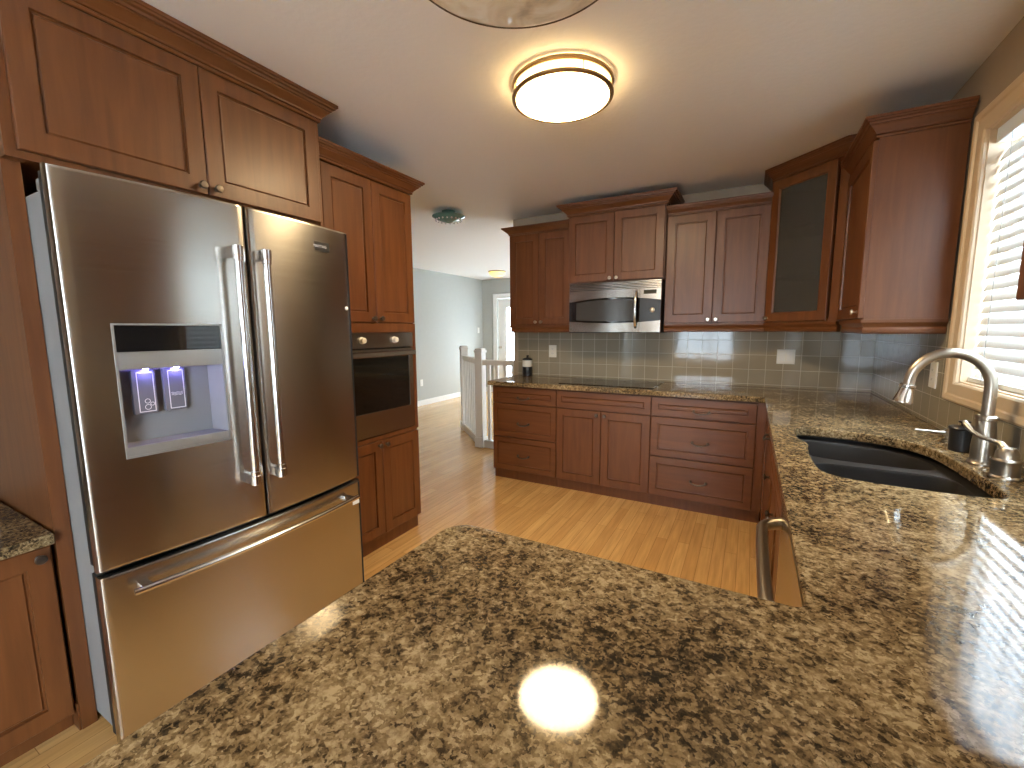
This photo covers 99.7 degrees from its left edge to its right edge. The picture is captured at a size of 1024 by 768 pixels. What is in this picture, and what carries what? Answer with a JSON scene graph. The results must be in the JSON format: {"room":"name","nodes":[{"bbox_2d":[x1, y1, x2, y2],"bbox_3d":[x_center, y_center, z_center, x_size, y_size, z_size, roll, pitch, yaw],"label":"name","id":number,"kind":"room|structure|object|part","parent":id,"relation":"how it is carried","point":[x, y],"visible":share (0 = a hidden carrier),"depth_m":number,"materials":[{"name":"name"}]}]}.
{"room":"kitchen","nodes":[
{"label":"kitchen","id":0,"kind":"room"},
{"bbox_2d":[0,391,760,767],"bbox_3d":[-1.160,1.091,2.651,6.350,0.060,13.550,4,8,29],"label":"floor","id":1,"kind":"structure","parent":0,"point":[459,485],"depth_m":3.07,"materials":[{"name":"brown wood"}]},
{"bbox_2d":[0,545,74,766],"bbox_3d":[-2.023,0.906,1.137,0.662,0.694,1.068,4,8,29],"label":"base cabinet","id":2,"kind":"object","parent":1,"relation":"on","point":[37,703],"visible":0.98,"depth_m":1.39,"materials":[{"name":"brown wood"}]},
{"bbox_2d":[0,502,54,559],"bbox_3d":[-2.033,0.543,1.079,0.660,0.037,1.098,4,8,29],"label":"countertop","id":3,"kind":"structure","parent":2,"relation":"on","point":[19,534],"depth_m":1.39,"materials":[{"name":"stone"}]},
{"bbox_3d":[-1.508,0.561,1.382,0.030,0.030,0.030,4,8,29],"label":"knob","id":4,"kind":"part","parent":2,"relation":"part of","materials":[{"name":"grey metal"}]},
{"bbox_2d":[0,158,97,729],"bbox_3d":[-1.773,0.002,1.525,0.632,2.388,0.048,4,8,29],"label":"end panel","id":5,"kind":"object","parent":1,"relation":"on","point":[32,482],"visible":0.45,"depth_m":1.42,"materials":[{"name":"brown wood"}]},
{"bbox_2d":[25,162,363,742],"bbox_3d":[-1.336,0.240,1.865,1.021,1.826,0.984,4,8,29],"label":"refrigerator","id":6,"kind":"object","parent":1,"relation":"on","point":[199,348],"visible":0.94,"depth_m":1.46,"materials":[{"name":"grey metal"}]},
{"bbox_3d":[-1.124,-0.038,1.427,0.117,1.160,0.490,4,8,29],"label":"door","id":7,"kind":"part","parent":6,"relation":"part of","materials":[{"name":"silver metal"}]},
{"bbox_3d":[-1.102,-0.082,1.400,0.040,0.053,0.282,4,9,33],"label":"dispenser trim","id":8,"kind":"part","parent":6,"relation":"part of","materials":[{"name":"silver metal"}]},
{"bbox_3d":[-0.981,0.804,1.741,0.075,0.563,0.984,4,8,29],"label":"freezer drawer","id":9,"kind":"part","parent":6,"relation":"part of","materials":[{"name":"silver metal"}]},
{"bbox_3d":[-0.973,-0.056,1.550,0.116,0.850,0.035,4,8,29],"label":"door handle","id":10,"kind":"part","parent":6,"relation":"part of","materials":[{"name":"silver metal"}]},
{"bbox_3d":[-0.925,-0.067,1.637,0.116,0.850,0.035,4,8,29],"label":"door handle","id":11,"kind":"part","parent":6,"relation":"part of","materials":[{"name":"silver metal"}]},
{"bbox_3d":[-0.862,-0.092,1.846,0.041,1.160,0.492,3,8,23],"label":"door","id":12,"kind":"part","parent":6,"relation":"part of","materials":[{"name":"silver metal"}]},
{"bbox_2d":[318,136,424,556],"bbox_3d":[-1.053,-0.124,2.766,0.694,2.321,0.792,4,8,29],"label":"tall cabinet","id":13,"kind":"object","parent":1,"relation":"on","point":[367,200],"visible":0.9,"depth_m":2.62,"materials":[{"name":"brown wood"}]},
{"bbox_3d":[-0.901,-0.754,2.397,0.020,0.812,0.334,4,8,29],"label":"door","id":14,"kind":"part","parent":13,"relation":"part of","materials":[{"name":"brown wood"}]},
{"bbox_3d":[-0.892,0.666,2.575,0.020,0.602,0.334,4,8,29],"label":"door","id":15,"kind":"part","parent":13,"relation":"part of","materials":[{"name":"brown wood"}]},
{"bbox_3d":[-1.056,-1.237,2.625,0.685,0.078,0.791,4,8,29],"label":"crown moulding","id":16,"kind":"part","parent":13,"relation":"part of","materials":[{"name":"brown wood"}]},
{"bbox_2d":[352,332,415,441],"bbox_3d":[-1.044,-0.011,2.767,0.623,0.627,0.604,4,8,29],"label":"wall oven","id":17,"kind":"object","parent":13,"relation":"in","point":[382,362],"visible":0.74,"depth_m":2.66,"materials":[{"name":"silver metal"}]},
{"bbox_3d":[-0.814,-0.264,2.607,0.026,0.090,0.604,4,8,29],"label":"control panel","id":18,"kind":"part","parent":17,"relation":"part of","materials":[{"name":"silver metal"}]},
{"bbox_3d":[-0.788,-0.180,2.604,0.036,0.032,0.580,4,8,29],"label":"handle","id":19,"kind":"part","parent":17,"relation":"part of","materials":[{"name":"silver metal"}]},
{"bbox_3d":[-0.829,-0.112,2.605,0.018,2.153,0.726,4,8,29],"label":"frame","id":20,"kind":"part","parent":13,"relation":"part of","materials":[{"name":"brown wood"}]},
{"bbox_3d":[-0.739,-0.791,2.690,0.020,0.812,0.334,4,8,29],"label":"door","id":21,"kind":"part","parent":13,"relation":"part of","materials":[{"name":"brown wood"}]},
{"bbox_3d":[-0.730,0.628,2.868,0.020,0.602,0.334,4,8,29],"label":"door","id":22,"kind":"part","parent":13,"relation":"part of","materials":[{"name":"brown wood"}]},
{"bbox_2d":[459,346,513,448],"bbox_3d":[-0.411,0.131,5.348,0.360,1.165,1.441,-5,8,-31],"label":"stair railing","id":23,"kind":"object","parent":1,"relation":"on","point":[473,422],"visible":0.85,"depth_m":5.08,"materials":[{"name":"white paint"}]},
{"bbox_3d":[-0.655,0.056,5.959,0.114,1.165,0.114,-3,8,-18],"label":"newel post","id":24,"kind":"part","parent":23,"relation":"part of","materials":[{"name":"white paint"}]},
{"bbox_3d":[-0.515,-0.309,5.471,0.064,0.060,0.864,-3,7,-18],"label":"handrail","id":25,"kind":"part","parent":23,"relation":"part of","materials":[{"name":"white paint"}]},
{"bbox_3d":[-0.509,0.643,5.590,0.060,0.090,0.864,-3,7,-18],"label":"shoe rail","id":26,"kind":"part","parent":23,"relation":"part of","materials":[{"name":"white paint"}]},
{"bbox_3d":[-0.367,0.165,5.077,0.114,1.165,0.114,4,8,29],"label":"newel post","id":27,"kind":"part","parent":23,"relation":"part of","materials":[{"name":"white paint"}]},
{"bbox_3d":[-0.118,0.713,5.010,0.480,0.090,0.060,4,8,29],"label":"shoe rail","id":28,"kind":"part","parent":23,"relation":"part of","materials":[{"name":"white paint"}]},
{"bbox_3d":[-0.124,-0.239,4.891,0.480,0.060,0.064,4,8,29],"label":"handrail","id":29,"kind":"part","parent":23,"relation":"part of","materials":[{"name":"white paint"}]},
{"bbox_2d":[493,385,557,486],"bbox_3d":[0.234,0.428,4.110,0.636,0.874,0.635,4,8,29],"label":"base cabinet","id":30,"kind":"object","parent":1,"relation":"on","point":[524,418],"visible":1,"depth_m":3.86,"materials":[{"name":"brown wood"}]},
{"bbox_3d":[0.106,0.644,3.894,0.626,0.306,0.020,4,8,29],"label":"drawer","id":31,"kind":"part","parent":30,"relation":"part of","materials":[{"name":"brown wood"}]},
{"bbox_3d":[0.104,0.334,3.856,0.626,0.302,0.020,4,8,29],"label":"drawer","id":32,"kind":"part","parent":30,"relation":"part of","materials":[{"name":"brown wood"}]},
{"bbox_3d":[0.103,0.105,3.827,0.626,0.144,0.020,4,8,29],"label":"drawer","id":33,"kind":"part","parent":30,"relation":"part of","materials":[{"name":"brown wood"}]},
{"bbox_2d":[556,389,651,502],"bbox_3d":[0.857,0.467,3.773,0.782,0.874,0.630,4,8,29],"label":"base cabinet","id":34,"kind":"object","parent":1,"relation":"on","point":[603,439],"visible":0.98,"depth_m":3.51,"materials":[{"name":"brown wood"}]},
{"bbox_3d":[0.554,0.518,3.630,0.386,0.616,0.020,4,8,29],"label":"door","id":35,"kind":"part","parent":34,"relation":"part of","materials":[{"name":"brown wood"}]},
{"bbox_3d":[0.722,0.144,3.489,0.776,0.144,0.020,4,8,29],"label":"false drawer","id":36,"kind":"part","parent":34,"relation":"part of","materials":[{"name":"brown wood"}]},
{"bbox_3d":[0.896,0.539,3.444,0.386,0.616,0.020,4,8,29],"label":"door","id":37,"kind":"part","parent":34,"relation":"part of","materials":[{"name":"brown wood"}]},
{"bbox_2d":[649,396,765,522],"bbox_3d":[1.531,0.509,3.402,0.758,0.874,0.635,4,8,29],"label":"base cabinet","id":38,"kind":"object","parent":1,"relation":"on","point":[706,455],"visible":0.99,"depth_m":3.15,"materials":[{"name":"brown wood"}]},
{"bbox_3d":[1.365,0.736,3.178,0.126,0.031,0.034,4,8,29],"label":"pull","id":39,"kind":"part","parent":38,"relation":"part of","materials":[{"name":"grey metal"}]},
{"bbox_3d":[1.363,0.442,3.141,0.126,0.031,0.034,4,8,29],"label":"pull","id":40,"kind":"part","parent":38,"relation":"part of","materials":[{"name":"grey metal"}]},
{"bbox_3d":[1.378,0.723,3.200,0.700,0.306,0.020,4,8,29],"label":"drawer","id":41,"kind":"part","parent":38,"relation":"part of","materials":[{"name":"brown wood"}]},
{"bbox_3d":[1.362,0.210,3.112,0.126,0.031,0.034,4,8,29],"label":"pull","id":42,"kind":"part","parent":38,"relation":"part of","materials":[{"name":"grey metal"}]},
{"bbox_3d":[1.376,0.413,3.162,0.700,0.302,0.020,4,8,29],"label":"drawer","id":43,"kind":"part","parent":38,"relation":"part of","materials":[{"name":"brown wood"}]},
{"bbox_3d":[1.375,0.184,3.133,0.700,0.144,0.020,4,8,29],"label":"drawer","id":44,"kind":"part","parent":38,"relation":"part of","materials":[{"name":"brown wood"}]},
{"bbox_2d":[760,417,771,520],"bbox_3d":[1.792,0.628,2.439,0.700,0.874,0.923,4,8,29],"label":"base cabinet","id":45,"kind":"object","parent":1,"relation":"on","point":[768,445],"visible":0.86,"depth_m":2.64,"materials":[{"name":"brown wood"}]},
{"bbox_3d":[1.405,0.296,2.389,0.034,0.031,0.126,4,8,29],"label":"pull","id":46,"kind":"part","parent":45,"relation":"part of","materials":[{"name":"grey metal"}]},
{"bbox_3d":[1.512,0.260,2.523,0.020,0.144,0.876,4,8,29],"label":"drawer","id":47,"kind":"part","parent":45,"relation":"part of","materials":[{"name":"brown wood"}]},
{"bbox_2d":[765,449,781,601],"bbox_3d":[1.356,0.730,1.647,0.696,0.874,0.894,4,8,29],"label":"base cabinet","id":48,"kind":"object","parent":1,"relation":"on","point":[774,501],"visible":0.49,"depth_m":1.75,"materials":[{"name":"brown wood"}]},
{"bbox_3d":[1.079,0.546,1.814,0.030,0.030,0.030,4,8,29],"label":"knob","id":49,"kind":"part","parent":48,"relation":"part of","materials":[{"name":"grey metal"}]},
{"bbox_3d":[1.194,0.719,1.992,0.020,0.616,0.442,4,8,29],"label":"door","id":50,"kind":"part","parent":48,"relation":"part of","materials":[{"name":"brown wood"}]},
{"bbox_3d":[0.979,0.769,1.605,0.020,0.616,0.442,4,8,29],"label":"door","id":51,"kind":"part","parent":48,"relation":"part of","materials":[{"name":"brown wood"}]},
{"bbox_3d":[1.084,0.359,1.750,0.020,0.144,0.887,4,8,29],"label":"false drawer","id":52,"kind":"part","parent":48,"relation":"part of","materials":[{"name":"brown wood"}]},
{"bbox_2d":[756,505,799,606],"bbox_3d":[0.959,0.813,1.010,0.716,0.872,0.607,4,8,29],"label":"dishwasher","id":53,"kind":"object","parent":1,"relation":"on","point":[786,586],"visible":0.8,"depth_m":1.14,"materials":[{"name":"silver metal"}]},
{"bbox_3d":[0.681,0.462,1.120,0.085,0.038,0.578,4,8,29],"label":"handle","id":54,"kind":"part","parent":53,"relation":"part of","materials":[{"name":"silver metal"}]},
{"bbox_3d":[0.724,0.746,1.131,0.038,0.758,0.601,4,8,29],"label":"panel","id":55,"kind":"part","parent":53,"relation":"part of","materials":[{"name":"silver metal"}]},
{"bbox_3d":[0.316,0.914,0.225,1.140,0.874,1.090,4,8,29],"label":"cabinet","id":56,"kind":"object","parent":1,"relation":"on","visible":0},
{"bbox_2d":[80,375,1023,767],"bbox_3d":[0.277,0.242,1.906,2.870,0.040,4.367,4,8,29],"label":"countertop","id":57,"kind":"structure","parent":56,"relation":"on","point":[903,646],"depth_m":0.61,"materials":[{"name":"brown stone"}]},
{"bbox_2d":[522,355,531,375],"bbox_3d":[0.154,-0.185,4.330,0.100,0.209,0.100,4,8,29],"label":"bottle","id":58,"kind":"object","parent":57,"relation":"on","point":[527,362],"visible":1,"depth_m":4.29,"materials":[{"name":"black plastic"}]},
{"bbox_2d":[560,377,662,388],"bbox_3d":[0.860,-0.013,3.735,0.785,0.006,0.485,4,8,29],"label":"cooktop","id":59,"kind":"object","parent":57,"relation":"in","point":[579,381],"visible":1,"depth_m":3.70,"materials":[{"name":"black glass"}]},
{"bbox_2d":[796,435,992,497],"bbox_3d":[1.334,0.406,1.614,0.510,0.222,0.860,4,8,29],"label":"sink","id":60,"kind":"object","parent":57,"relation":"in","point":[861,461],"visible":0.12,"depth_m":1.65,"materials":[{"name":"black metal"}]},
{"bbox_2d":[914,428,948,442],"bbox_3d":[1.720,0.205,1.760,0.133,0.053,0.044,4,8,29],"label":"soap dispenser","id":61,"kind":"object","parent":57,"relation":"on","point":[945,432],"visible":0.56,"depth_m":1.74,"materials":[{"name":"silver metal"}]},
{"bbox_3d":[1.706,0.194,1.753,0.113,0.024,0.024,2,7,16],"label":"spout","id":62,"kind":"part","parent":61,"relation":"part of","materials":[{"name":"silver metal"}]},
{"bbox_2d":[892,348,1023,481],"bbox_3d":[1.452,0.080,1.417,0.284,0.389,0.228,4,8,29],"label":"kitchen faucet","id":63,"kind":"object","parent":57,"relation":"on","point":[1005,463],"visible":1,"depth_m":1.43,"materials":[{"name":"silver metal"}]},
{"bbox_3d":[1.490,-0.008,1.475,0.241,0.229,0.033,4,8,29],"label":"spout","id":64,"kind":"part","parent":63,"relation":"part of","materials":[{"name":"silver metal"}]},
{"bbox_3d":[1.520,0.169,1.387,0.024,0.073,0.174,1,7,9],"label":"lever","id":65,"kind":"part","parent":63,"relation":"part of","materials":[{"name":"silver metal"}]},
{"bbox_3d":[1.508,0.239,1.318,0.074,0.098,0.074,4,8,29],"label":"handle","id":66,"kind":"part","parent":63,"relation":"part of","materials":[{"name":"silver metal"}]},
{"bbox_2d":[948,420,973,452],"bbox_3d":[1.679,0.193,1.609,0.086,0.116,0.086,4,8,29],"label":"lidded jar","id":67,"kind":"object","parent":57,"relation":"on","point":[959,439],"visible":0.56,"depth_m":1.59,"materials":[{"name":"black ceramic"}]},
{"bbox_3d":[1.679,0.152,1.604,0.086,0.033,0.086,4,8,29],"label":"lid","id":68,"kind":"part","parent":67,"relation":"part of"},
{"bbox_2d":[413,268,482,400],"bbox_3d":[-2.538,-0.646,6.411,0.150,2.470,7.850,4,8,29],"label":"wall","id":69,"kind":"structure","parent":0,"point":[447,307],"depth_m":8.42,"materials":[{"name":"grey paint"}]},
{"bbox_2d":[418,392,460,405],"bbox_3d":[-2.494,0.543,6.453,0.015,0.100,7.700,4,8,29],"label":"baseboard","id":70,"kind":"structure","parent":69,"relation":"attached to","point":[458,394],"depth_m":8.38,"materials":[{"name":"white paint"}]},
{"bbox_2d":[482,278,509,386],"bbox_3d":[1.309,-0.953,8.671,4.400,2.470,0.150,4,8,29],"label":"wall","id":71,"kind":"structure","parent":0,"point":[490,287],"depth_m":9.51,"materials":[{"name":"grey paint"}]},
{"bbox_2d":[493,293,509,378],"bbox_3d":[0.084,-0.858,9.260,1.120,2.150,0.025,4,8,29],"label":"trim","id":72,"kind":"structure","parent":71,"relation":"attached to","point":[504,295],"depth_m":9.44,"materials":[{"name":"white paint"}]},
{"bbox_2d":[498,299,511,377],"bbox_3d":[0.093,-0.810,9.281,0.900,2.030,0.110,4,8,29],"label":"door","id":73,"kind":"structure","parent":71,"relation":"in","point":[503,304],"depth_m":9.41,"materials":[{"name":"white paint"}]},
{"bbox_2d":[142,0,1023,279],"bbox_3d":[-1.176,-1.430,2.336,6.350,0.080,13.550,4,8,29],"label":"ceiling","id":74,"kind":"structure","parent":0,"point":[709,95],"depth_m":1.94,"materials":[{"name":"white paint"}]},
{"bbox_2d":[432,209,464,223],"bbox_3d":[-0.589,-1.549,4.014,0.304,0.106,0.304,4,8,29],"label":"ceiling lamp","id":75,"kind":"object","parent":74,"relation":"attached to","point":[446,216],"visible":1,"depth_m":3.95,"materials":[{"name":"green glass"}]},
{"bbox_2d":[488,270,505,276],"bbox_3d":[-0.283,-2.062,8.115,0.329,0.110,0.329,4,8,29],"label":"lamp","id":76,"kind":"object","parent":74,"relation":"attached to","point":[494,273],"visible":1,"depth_m":8.01,"materials":[{"name":"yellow glass"}]},
{"bbox_2d":[429,0,597,28],"bbox_3d":[0.005,-1.031,0.852,0.508,0.356,0.508,4,8,29],"label":"pendant","id":77,"kind":"object","parent":74,"relation":"hanging from","point":[503,14],"visible":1,"depth_m":1.03,"materials":[{"name":"white glass"}]},
{"bbox_2d":[512,53,613,122],"bbox_3d":[0.226,-1.303,1.939,0.452,0.089,0.452,4,8,29],"label":"ceiling lamp","id":78,"kind":"object","parent":74,"relation":"attached to","point":[561,87],"visible":1,"depth_m":1.84,"materials":[{"name":"frosted glass"},{"name":"brushed bronze"}]},
{"bbox_2d":[516,73,608,121],"bbox_3d":[0.226,-1.273,1.943,0.411,0.028,0.411,4,8,29],"label":"diffuser","id":79,"kind":"object","parent":78,"relation":"attached to","point":[545,97],"depth_m":1.89,"materials":[{"name":"white glass"}]},
{"bbox_2d":[513,183,871,489],"bbox_3d":[1.337,-0.348,3.835,2.940,2.470,0.120,4,8,29],"label":"wall","id":80,"kind":"structure","parent":0,"point":[758,188],"depth_m":3.52,"materials":[{"name":"grey ceramic tile"},{"name":"grey paint"}]},
{"bbox_2d":[501,219,569,331],"bbox_3d":[0.276,-0.974,4.071,0.678,0.966,0.330,4,8,29],"label":"upper cabinet","id":81,"kind":"object","parent":80,"relation":"attached to","point":[539,252],"visible":0.94,"depth_m":3.95,"materials":[{"name":"brown wood"}]},
{"bbox_3d":[0.116,-0.965,4.033,0.300,0.819,0.020,4,8,29],"label":"door","id":82,"kind":"part","parent":81,"relation":"part of","materials":[{"name":"brown wood"}]},
{"bbox_3d":[0.273,-1.418,4.016,0.678,0.066,0.330,4,8,29],"label":"crown moulding","id":83,"kind":"part","parent":81,"relation":"part of","materials":[{"name":"brown wood"}]},
{"bbox_3d":[0.315,-0.528,4.138,0.624,0.064,0.272,4,8,29],"label":"light rail","id":84,"kind":"part","parent":81,"relation":"part of","materials":[{"name":"brown wood"}]},
{"bbox_3d":[0.383,-0.949,3.887,0.300,0.819,0.020,4,8,29],"label":"door","id":85,"kind":"part","parent":81,"relation":"part of","materials":[{"name":"brown wood"}]},
{"bbox_2d":[556,187,684,283],"bbox_3d":[0.901,-1.188,3.650,0.968,0.652,0.414,4,8,29],"label":"upper cabinet","id":86,"kind":"object","parent":80,"relation":"attached to","point":[623,237],"visible":0.98,"depth_m":3.50,"materials":[{"name":"brown wood"}]},
{"bbox_3d":[0.666,-1.137,3.637,0.391,0.546,0.020,4,8,29],"label":"door","id":87,"kind":"part","parent":86,"relation":"part of","materials":[{"name":"brown wood"}]},
{"bbox_2d":[569,279,664,332],"bbox_3d":[0.909,-0.652,3.713,0.763,0.419,0.414,4,8,29],"label":"microwave","id":88,"kind":"object","parent":86,"relation":"attached to","point":[636,306],"visible":0.99,"depth_m":3.55,"materials":[{"name":"silver metal"}]},
{"bbox_3d":[0.766,-0.610,3.627,0.598,0.347,0.020,4,8,29],"label":"door","id":89,"kind":"part","parent":88,"relation":"part of","materials":[{"name":"silver metal"}]},
{"bbox_3d":[0.761,-0.614,3.617,0.598,0.211,0.002,4,8,29],"label":"door glass","id":90,"kind":"part","parent":88,"relation":"part of","materials":[{"name":"black glass"}]},
{"bbox_3d":[0.989,-0.597,3.467,0.022,0.300,0.051,4,8,29],"label":"handle","id":91,"kind":"part","parent":88,"relation":"part of","materials":[{"name":"silver metal"}]},
{"bbox_3d":[1.101,-0.589,3.444,0.162,0.347,0.020,4,8,29],"label":"control panel","id":92,"kind":"part","parent":88,"relation":"part of","materials":[{"name":"silver metal"}]},
{"bbox_3d":[0.900,-1.465,3.615,0.968,0.090,0.414,4,8,29],"label":"crown moulding","id":93,"kind":"part","parent":86,"relation":"part of","materials":[{"name":"brown wood"}]},
{"bbox_3d":[1.012,-1.116,3.448,0.391,0.546,0.020,4,8,29],"label":"door","id":94,"kind":"part","parent":86,"relation":"part of","materials":[{"name":"brown wood"}]},
{"bbox_2d":[518,325,875,391],"bbox_3d":[1.325,-0.268,3.777,2.881,0.494,0.008,4,8,29],"label":"tile backsplash","id":95,"kind":"structure","parent":80,"relation":"attached to","point":[823,360],"depth_m":3.60,"materials":[{"name":"grey tile"}]},
{"bbox_2d":[549,345,556,356],"bbox_3d":[0.401,-0.324,4.272,0.080,0.120,0.008,4,8,29],"label":"outlet","id":96,"kind":"object","parent":95,"relation":"attached to","point":[552,348],"visible":1,"depth_m":4.27,"materials":[{"name":"white plastic"}]},
{"bbox_2d":[776,349,795,363],"bbox_3d":[2.115,-0.210,3.337,0.120,0.112,0.009,4,8,29],"label":"switch plate","id":97,"kind":"object","parent":95,"relation":"attached to","point":[784,356],"visible":1,"depth_m":3.34,"materials":[{"name":"white plastic"}]},
{"bbox_2d":[664,191,773,331],"bbox_3d":[1.582,-0.893,3.358,0.706,0.966,0.330,4,8,29],"label":"upper cabinet","id":98,"kind":"object","parent":80,"relation":"attached to","point":[717,254],"visible":1,"depth_m":3.24,"materials":[{"name":"brown wood"}]},
{"bbox_3d":[1.376,-0.887,3.345,0.345,0.819,0.020,4,8,29],"label":"door","id":99,"kind":"part","parent":98,"relation":"part of","materials":[{"name":"brown wood"}]},
{"bbox_3d":[1.543,-0.436,3.338,0.706,0.064,0.042,4,8,29],"label":"light rail","id":100,"kind":"part","parent":98,"relation":"part of","materials":[{"name":"brown wood"}]},
{"bbox_3d":[1.518,-1.323,3.191,0.706,0.066,0.074,4,8,29],"label":"crown moulding","id":101,"kind":"part","parent":98,"relation":"part of","materials":[{"name":"brown wood"}]},
{"bbox_3d":[1.682,-0.868,3.179,0.345,0.819,0.020,4,8,29],"label":"door","id":102,"kind":"part","parent":98,"relation":"part of","materials":[{"name":"brown wood"}]},
{"bbox_2d":[762,134,856,331],"bbox_3d":[2.076,-0.909,2.861,0.754,1.116,0.716,4,8,29],"label":"upper cabinet","id":103,"kind":"object","parent":80,"relation":"attached to","point":[808,212],"visible":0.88,"depth_m":2.80,"materials":[{"name":"brown wood"}]},
{"bbox_3d":[1.896,-0.899,2.854,0.004,0.843,0.339,-2,7,-16],"label":"door glass","id":104,"kind":"part","parent":103,"relation":"part of","materials":[{"name":"grey glass"}]},
{"bbox_3d":[1.922,-0.384,2.902,0.042,0.064,0.530,-2,7,-16],"label":"light rail","id":105,"kind":"part","parent":103,"relation":"part of","materials":[{"name":"brown wood"}]},
{"bbox_3d":[1.893,-0.899,2.853,0.020,0.959,0.455,-2,7,-16],"label":"door","id":106,"kind":"part","parent":103,"relation":"part of","materials":[{"name":"brown wood"}]},
{"bbox_3d":[1.982,-1.419,2.768,0.292,0.080,1.039,-3,7,-18],"label":"crown moulding","id":107,"kind":"part","parent":103,"relation":"part of","materials":[{"name":"brown wood"}]},
{"bbox_3d":[1.919,-0.899,2.831,0.018,0.975,0.523,-2,7,-16],"label":"frame","id":108,"kind":"part","parent":103,"relation":"part of","materials":[{"name":"brown wood"}]},
{"bbox_2d":[873,17,1023,473],"bbox_3d":[0.505,0.245,-0.865,0.160,2.470,9.226,4,8,29],"label":"wall","id":109,"kind":"structure","parent":0,"point":[1005,63],"depth_m":1.73,"materials":[{"name":"beige paint"}]},
{"bbox_2d":[837,95,979,333],"bbox_3d":[1.940,-0.757,2.228,0.372,0.984,0.665,4,8,29],"label":"upper cabinet","id":110,"kind":"object","parent":109,"relation":"attached to","point":[906,168],"visible":1,"depth_m":1.99,"materials":[{"name":"brown wood"}]},
{"bbox_3d":[1.690,-0.356,2.142,0.030,0.030,0.030,4,8,29],"label":"knob","id":111,"kind":"part","parent":110,"relation":"part of","materials":[{"name":"grey metal"}]},
{"bbox_3d":[1.838,-0.759,2.314,0.020,0.815,0.589,4,8,29],"label":"door","id":112,"kind":"part","parent":110,"relation":"part of","materials":[{"name":"brown wood"}]},
{"bbox_3d":[1.974,-0.304,2.285,0.315,0.070,0.595,4,8,29],"label":"light rail","id":113,"kind":"part","parent":110,"relation":"part of","materials":[{"name":"brown wood"}]},
{"bbox_3d":[1.937,-1.204,2.173,0.371,0.082,0.665,4,8,29],"label":"crown moulding","id":114,"kind":"part","parent":110,"relation":"part of","materials":[{"name":"brown wood"}]},
{"bbox_2d":[871,319,1023,472],"bbox_3d":[1.545,0.054,1.197,0.008,0.494,4.356,4,8,29],"label":"wall tiles","id":115,"kind":"structure","parent":109,"relation":"attached to","point":[894,354],"depth_m":2.20,"materials":[{"name":"grey tile"}]},
{"bbox_2d":[928,362,938,388],"bbox_3d":[2.020,-0.044,2.074,0.008,0.125,0.082,4,8,29],"label":"outlet","id":116,"kind":"object","parent":115,"relation":"attached to","point":[934,365],"visible":0.98,"depth_m":2.06,"materials":[{"name":"white plastic"}]},
{"bbox_2d":[930,367,933,382],"bbox_3d":[2.018,-0.044,2.075,0.002,0.074,0.034,4,8,29],"label":"socket","id":117,"kind":"object","parent":116,"relation":"attached to","point":[931,368],"depth_m":2.07,"materials":[{"name":"white plastic"}]},
{"bbox_2d":[942,72,1023,427],"bbox_3d":[1.685,-0.445,1.270,0.168,1.185,1.280,4,8,29],"label":"window","id":118,"kind":"structure","parent":109,"relation":"in","point":[985,165],"depth_m":1.76,"materials":[{"name":"light wood"},{"name":"glass"},{"name":"white blind slats"}]},
{"bbox_2d":[967,108,1023,394],"bbox_3d":[1.676,-0.446,1.275,0.056,0.999,1.086,4,8,29],"label":"window blind","id":119,"kind":"object","parent":118,"relation":"attached to","point":[1002,343],"visible":0.92,"depth_m":1.62,"materials":[{"name":"white plastic"}]},
{"bbox_3d":[1.679,0.041,1.336,0.050,0.018,1.086,4,8,29],"label":"rail","id":120,"kind":"part","parent":119,"relation":"part of","materials":[{"name":"white plastic"}]},
{"bbox_3d":[1.875,-0.477,1.638,0.056,0.945,0.002,4,8,29],"label":"ladder cord","id":121,"kind":"part","parent":119,"relation":"part of","materials":[{"name":"white fabric"}]},
{"bbox_2d":[1016,242,1023,299],"bbox_3d":[0.955,-0.563,0.403,0.348,0.903,0.846,4,8,29],"label":"upper cabinet","id":122,"kind":"object","parent":109,"relation":"attached to","point":[1020,288],"visible":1,"depth_m":0.87,"materials":[{"name":"brown wood"}]},
{"label":"outside","id":123,"kind":"structure","parent":0,"visible":0},
{"bbox_2d":[507,352,513,376],"bbox_3d":[0.016,2.604,0.326,90.000,0.100,90.000,4,8,29],"label":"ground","id":124,"kind":"structure","parent":123,"point":[510,355],"depth_m":37.94,"materials":[{"name":"white"}]},
{"bbox_3d":[-3.026,0.155,0.033,0.120,2.470,7.412,4,8,29],"label":"wall","id":125,"kind":"structure","parent":0,"visible":0},
{"bbox_2d":[0,0,337,226],"bbox_3d":[-1.457,-1.032,1.847,0.765,0.581,1.130,4,8,29],"label":"upper cabinet","id":126,"kind":"object","parent":125,"relation":"attached to","point":[124,89],"visible":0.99,"depth_m":1.52,"materials":[{"name":"brown wood"}]},
{"bbox_3d":[-1.326,-0.949,1.456,0.020,0.469,0.508,4,8,29],"label":"door","id":127,"kind":"part","parent":126,"relation":"part of","materials":[{"name":"brown wood"}]},
{"bbox_3d":[-1.455,-1.276,1.814,0.756,0.088,1.130,4,8,29],"label":"crown moulding","id":128,"kind":"part","parent":126,"relation":"part of","materials":[{"name":"brown wood"}]},
{"bbox_3d":[-1.193,-0.768,1.668,0.030,0.030,0.030,4,8,29],"label":"knob","id":129,"kind":"part","parent":126,"relation":"part of","materials":[{"name":"grey metal"}]},
{"bbox_3d":[-1.166,-0.775,1.716,0.030,0.030,0.030,4,8,29],"label":"knob","id":130,"kind":"part","parent":126,"relation":"part of","materials":[{"name":"grey metal"}]},
{"bbox_3d":[-1.080,-1.006,1.901,0.020,0.469,0.508,4,8,29],"label":"door","id":131,"kind":"part","parent":126,"relation":"part of","materials":[{"name":"brown wood"}]}
]}

